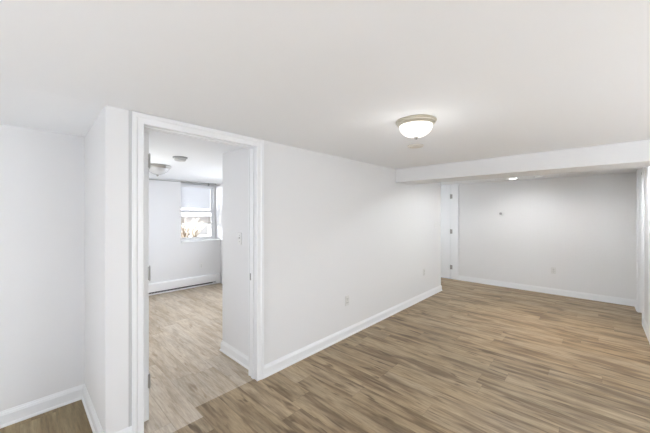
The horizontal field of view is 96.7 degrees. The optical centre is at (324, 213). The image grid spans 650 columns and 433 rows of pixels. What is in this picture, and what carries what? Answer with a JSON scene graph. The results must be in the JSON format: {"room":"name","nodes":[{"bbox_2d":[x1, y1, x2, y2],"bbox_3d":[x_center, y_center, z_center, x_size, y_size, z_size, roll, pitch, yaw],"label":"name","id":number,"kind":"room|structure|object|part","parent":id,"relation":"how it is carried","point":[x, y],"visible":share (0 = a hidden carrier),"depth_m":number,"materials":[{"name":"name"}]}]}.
{"room":"empty living room","nodes":[
{"label":"empty living room","id":0,"kind":"room"},
{"bbox_2d":[0,124,84,411],"bbox_3d":[-2.780,0.398,1.444,0.113,2.105,2.430,0,0,43],"label":"wall","id":1,"kind":"structure","parent":0,"point":[42,173],"depth_m":2.10,"materials":[{"name":"white paint"}]},
{"bbox_2d":[0,384,83,428],"bbox_3d":[-2.689,1.397,1.442,0.022,0.105,2.310,0,0,43],"label":"baseboard","id":2,"kind":"structure","parent":1,"relation":"attached to","point":[22,412],"depth_m":2.10,"materials":[{"name":"white paint"}]},
{"bbox_2d":[85,112,101,426],"bbox_3d":[-2.801,0.398,3.203,3.930,2.105,0.100,0,0,43],"label":"wall","id":3,"kind":"structure","parent":0,"point":[93,138],"depth_m":2.02,"materials":[{"name":"white paint"}]},
{"bbox_2d":[81,384,103,432],"bbox_3d":[-1.614,1.397,2.000,0.822,0.105,0.022,0,0,43],"label":"baseboard","id":4,"kind":"structure","parent":3,"relation":"attached to","point":[94,422],"depth_m":2.02,"materials":[{"name":"white paint"}]},
{"bbox_2d":[149,178,219,282],"bbox_3d":[-3.204,0.398,5.348,0.400,2.105,2.470,0,0,43],"label":"wall","id":5,"kind":"structure","parent":0,"point":[169,258],"depth_m":5.41,"materials":[{"name":"white paint"}]},
{"bbox_2d":[149,179,215,185],"bbox_3d":[-3.024,-0.605,5.200,0.066,0.055,2.212,0,0,43],"label":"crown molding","id":6,"kind":"structure","parent":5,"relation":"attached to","point":[149,179],"depth_m":5.50,"materials":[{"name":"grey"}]},
{"bbox_2d":[149,273,219,295],"bbox_3d":[-3.032,1.338,5.190,0.068,0.208,2.395,0,0,43],"label":"baseboard heater","id":7,"kind":"object","parent":5,"relation":"attached to","point":[203,280],"visible":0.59,"depth_m":5.50,"materials":[{"name":"white metal"}]},
{"bbox_2d":[181,183,220,242],"bbox_3d":[-2.588,-0.035,5.919,0.335,1.180,0.795,0,0,43],"label":"window","id":8,"kind":"structure","parent":5,"relation":"in","point":[212,237],"depth_m":6.20,"materials":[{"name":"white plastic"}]},
{"bbox_3d":[-2.692,-0.307,6.016,0.030,0.545,0.705,0,0,43],"label":"sash","id":9,"kind":"part","parent":8,"relation":"part of","materials":[{"name":"white plastic"}]},
{"bbox_3d":[-2.666,0.223,5.992,0.030,0.585,0.705,0,0,43],"label":"sash","id":10,"kind":"part","parent":8,"relation":"part of","materials":[{"name":"white plastic"}]},
{"bbox_2d":[181,183,213,223],"bbox_3d":[-2.626,-0.199,5.955,0.040,0.812,0.695,0,0,43],"label":"blind","id":11,"kind":"object","parent":8,"relation":"attached to","point":[202,212],"visible":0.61,"depth_m":5.99,"materials":[{"name":"white fabric"}]},
{"bbox_3d":[-2.626,-0.588,5.955,0.040,0.035,0.695,0,0,43],"label":"head rail","id":12,"kind":"part","parent":11,"relation":"part of","materials":[{"name":"white plastic"}]},
{"bbox_3d":[-2.566,0.543,5.898,0.275,0.024,0.795,0,0,43],"label":"sill","id":13,"kind":"part","parent":8,"relation":"part of","materials":[{"name":"white paint"}]},
{"bbox_2d":[216,183,221,277],"bbox_3d":[-1.221,0.398,5.259,3.410,2.105,0.120,0,0,43],"label":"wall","id":14,"kind":"structure","parent":0,"point":[218,187],"depth_m":6.14,"materials":[{"name":"white paint"}]},
{"bbox_2d":[222,148,247,355],"bbox_3d":[-0.366,0.398,3.381,0.630,2.105,1.442,0,0,43],"label":"wall","id":15,"kind":"structure","parent":0,"point":[235,162],"depth_m":2.90,"materials":[{"name":"white paint"}]},
{"bbox_2d":[220,341,247,368],"bbox_3d":[-0.382,1.397,3.380,0.652,0.105,1.464,0,0,43],"label":"baseboard","id":16,"kind":"structure","parent":15,"relation":"attached to","point":[236,355],"depth_m":2.87,"materials":[{"name":"white paint"}]},
{"bbox_2d":[238,232,241,244],"bbox_3d":[-0.837,0.240,2.822,0.072,0.116,0.016,0,0,43],"label":"light switch","id":17,"kind":"object","parent":15,"relation":"attached to","point":[239,234],"visible":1,"depth_m":2.81,"materials":[{"name":"white plastic"}]},
{"bbox_2d":[102,105,440,432],"bbox_3d":[0.395,0.398,3.647,0.113,2.105,5.130,0,0,43],"label":"wall","id":18,"kind":"structure","parent":0,"point":[335,228],"depth_m":2.99,"materials":[{"name":"white paint"}]},
{"bbox_2d":[129,110,131,426],"bbox_3d":[-1.236,0.345,1.832,0.003,2.000,0.016,0,0,43],"label":"trim","id":19,"kind":"structure","parent":18,"relation":"attached to","point":[130,112],"depth_m":1.83,"materials":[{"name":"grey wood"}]},
{"bbox_2d":[144,132,149,421],"bbox_3d":[-1.536,0.434,2.281,0.824,2.008,0.170,0,0,43],"label":"door","id":20,"kind":"structure","parent":18,"relation":"in","point":[146,134],"depth_m":2.01,"materials":[{"name":"white paint"}]},
{"bbox_2d":[132,111,263,432],"bbox_3d":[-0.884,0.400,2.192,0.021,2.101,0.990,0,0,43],"label":"trim","id":21,"kind":"structure","parent":18,"relation":"attached to","point":[139,120],"depth_m":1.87,"materials":[{"name":"white paint"}]},
{"bbox_2d":[116,285,441,432],"bbox_3d":[0.452,1.397,3.608,0.022,0.105,5.152,0,0,43],"label":"baseboard","id":22,"kind":"structure","parent":18,"relation":"attached to","point":[275,366],"depth_m":3.23,"materials":[{"name":"white paint"}]},
{"bbox_2d":[345,295,348,305],"bbox_3d":[0.263,1.024,3.418,0.009,0.116,0.072,0,0,43],"label":"wall outlet","id":23,"kind":"object","parent":18,"relation":"attached to","point":[346,297],"visible":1,"depth_m":3.40,"materials":[{"name":"white plastic"}]},
{"bbox_2d":[0,0,649,184],"bbox_3d":[0.397,-0.692,2.849,9.070,0.167,8.830,0,0,43],"label":"ceiling","id":24,"kind":"structure","parent":0,"point":[498,78],"depth_m":1.35,"materials":[{"name":"white paint"}]},
{"bbox_2d":[149,163,171,175],"bbox_3d":[-2.219,-0.571,3.828,0.332,0.145,0.332,0,0,43],"label":"ceiling light","id":25,"kind":"object","parent":24,"relation":"attached to","point":[157,169],"visible":0.9,"depth_m":3.74,"materials":[{"name":"white glass"}]},
{"bbox_3d":[-2.219,-0.565,3.828,0.274,0.093,0.274,0,0,43],"label":"lamp shade","id":26,"kind":"part","parent":25,"relation":"part of","materials":[{"name":"white glass"}]},
{"bbox_2d":[172,156,187,161],"bbox_3d":[-1.640,-0.619,3.271,0.154,0.048,0.154,0,0,43],"label":"smoke detector","id":27,"kind":"object","parent":24,"relation":"attached to","point":[176,158],"visible":1,"depth_m":3.22,"materials":[{"name":"grey plastic"}]},
{"bbox_2d":[407,144,423,148],"bbox_3d":[0.868,-0.647,2.768,0.150,0.016,0.150,0,0,43],"label":"cover plate","id":28,"kind":"object","parent":24,"relation":"attached to","point":[413,146],"visible":1,"depth_m":2.74,"materials":[{"name":"beige plastic"}]},
{"bbox_2d":[396,114,436,139],"bbox_3d":[0.640,-0.589,2.035,0.276,0.133,0.276,0,0,43],"label":"ceiling light","id":29,"kind":"object","parent":24,"relation":"attached to","point":[412,126],"visible":1,"depth_m":1.95,"materials":[{"name":"white glass"}]},
{"bbox_3d":[0.640,-0.586,2.035,0.228,0.087,0.228,0,0,43],"label":"lamp shade","id":30,"kind":"part","parent":29,"relation":"part of","materials":[{"name":"white glass"}]},
{"bbox_2d":[396,139,649,184],"bbox_3d":[2.983,-0.560,2.733,4.907,0.190,0.470,0,0,43],"label":"beam","id":31,"kind":"structure","parent":24,"relation":"attached to","point":[634,154],"depth_m":3.13,"materials":[{"name":"white paint"}]},
{"bbox_2d":[0,277,649,432],"bbox_3d":[0.390,1.510,2.841,9.070,0.120,8.810,0,0,43],"label":"floor","id":32,"kind":"structure","parent":0,"point":[466,357],"depth_m":2.59,"materials":[{"name":"brown wood"}]},
{"bbox_2d":[459,172,635,299],"bbox_3d":[4.329,0.398,5.126,6.470,2.105,0.120,0,0,43],"label":"wall","id":33,"kind":"structure","parent":0,"point":[583,227],"depth_m":5.24,"materials":[{"name":"white paint"}]},
{"bbox_2d":[441,188,451,277],"bbox_3d":[2.544,0.425,6.702,0.799,2.022,0.108,0,0,43],"label":"door","id":34,"kind":"structure","parent":33,"relation":"in","point":[446,196],"depth_m":6.53,"materials":[{"name":"white paint"}]},
{"bbox_2d":[441,184,458,279],"bbox_3d":[2.536,0.398,6.720,1.097,2.105,0.020,0,0,43],"label":"trim","id":35,"kind":"structure","parent":33,"relation":"attached to","point":[455,187],"depth_m":6.39,"materials":[{"name":"white paint"}]},
{"bbox_2d":[458,275,635,306],"bbox_3d":[3.399,1.397,5.906,4.047,0.105,0.022,0,0,43],"label":"baseboard","id":36,"kind":"structure","parent":33,"relation":"attached to","point":[609,299],"depth_m":5.21,"materials":[{"name":"white paint"}]},
{"bbox_2d":[551,267,555,273],"bbox_3d":[4.131,1.022,5.225,0.072,0.116,0.009,0,0,43],"label":"wall outlet","id":37,"kind":"object","parent":33,"relation":"attached to","point":[553,269],"visible":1,"depth_m":5.22,"materials":[{"name":"white plastic"}]},
{"bbox_2d":[644,167,647,323],"bbox_3d":[4.106,0.398,3.626,0.110,2.105,2.370,0,0,43],"label":"wall","id":38,"kind":"structure","parent":0,"point":[645,168],"depth_m":3.60,"materials":[{"name":"white paint"}]},
{"bbox_2d":[636,167,643,323],"bbox_3d":[4.407,0.398,4.040,0.021,2.105,0.737,0,0,43],"label":"trim","id":39,"kind":"structure","parent":38,"relation":"attached to","point":[637,171],"depth_m":4.26,"materials":[{"name":"white paint"}]},
{"bbox_2d":[639,169,641,312],"bbox_3d":[4.455,0.398,3.995,0.110,2.105,0.641,0,0,43],"label":"trim","id":40,"kind":"structure","parent":38,"relation":"attached to","point":[640,170],"depth_m":4.25,"materials":[{"name":"white paint"}]},
{"bbox_2d":[635,301,649,343],"bbox_3d":[4.058,1.397,3.671,0.022,0.105,2.370,0,0,43],"label":"baseboard","id":41,"kind":"structure","parent":38,"relation":"attached to","point":[645,325],"depth_m":3.57,"materials":[{"name":"white paint"}]},
{"bbox_2d":[648,167,649,341],"bbox_3d":[3.688,0.398,3.278,0.022,2.105,0.110,0,0,43],"label":"trim","id":42,"kind":"structure","parent":38,"relation":"attached to","point":[648,167],"depth_m":3.25,"materials":[{"name":"white paint"}]},
{"label":"outside","id":43,"kind":"structure","parent":0,"visible":0},
{"bbox_2d":[188,227,210,236],"bbox_3d":[-9.286,1.075,23.865,33.750,0.150,38.000,0,0,43],"label":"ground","id":44,"kind":"structure","parent":43,"point":[208,228],"depth_m":14.09,"materials":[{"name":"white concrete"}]},
{"bbox_2d":[181,221,196,237],"bbox_3d":[-4.805,0.510,9.772,1.125,1.000,1.257,0,0,27],"label":"bush","id":45,"kind":"object","parent":44,"relation":"on","point":[185,231],"visible":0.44,"depth_m":9.74,"materials":[{"name":"brown plant"}]},
{"bbox_2d":[181,223,206,234],"bbox_3d":[-8.753,0.715,11.271,0.200,0.570,8.400,0,0,43],"label":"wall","id":46,"kind":"structure","parent":44,"relation":"on","point":[204,230],"depth_m":14.08,"materials":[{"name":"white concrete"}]},
{"bbox_2d":[186,223,204,236],"bbox_3d":[-5.278,0.517,11.863,1.141,0.984,1.167,0,0,43],"label":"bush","id":47,"kind":"object","parent":44,"relation":"on","point":[193,231],"visible":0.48,"depth_m":11.76,"materials":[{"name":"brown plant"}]},
{"bbox_2d":[181,208,210,227],"bbox_3d":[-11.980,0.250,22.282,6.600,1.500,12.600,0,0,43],"label":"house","id":48,"kind":"structure","parent":44,"relation":"on","point":[208,225],"depth_m":21.55,"materials":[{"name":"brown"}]}
]}

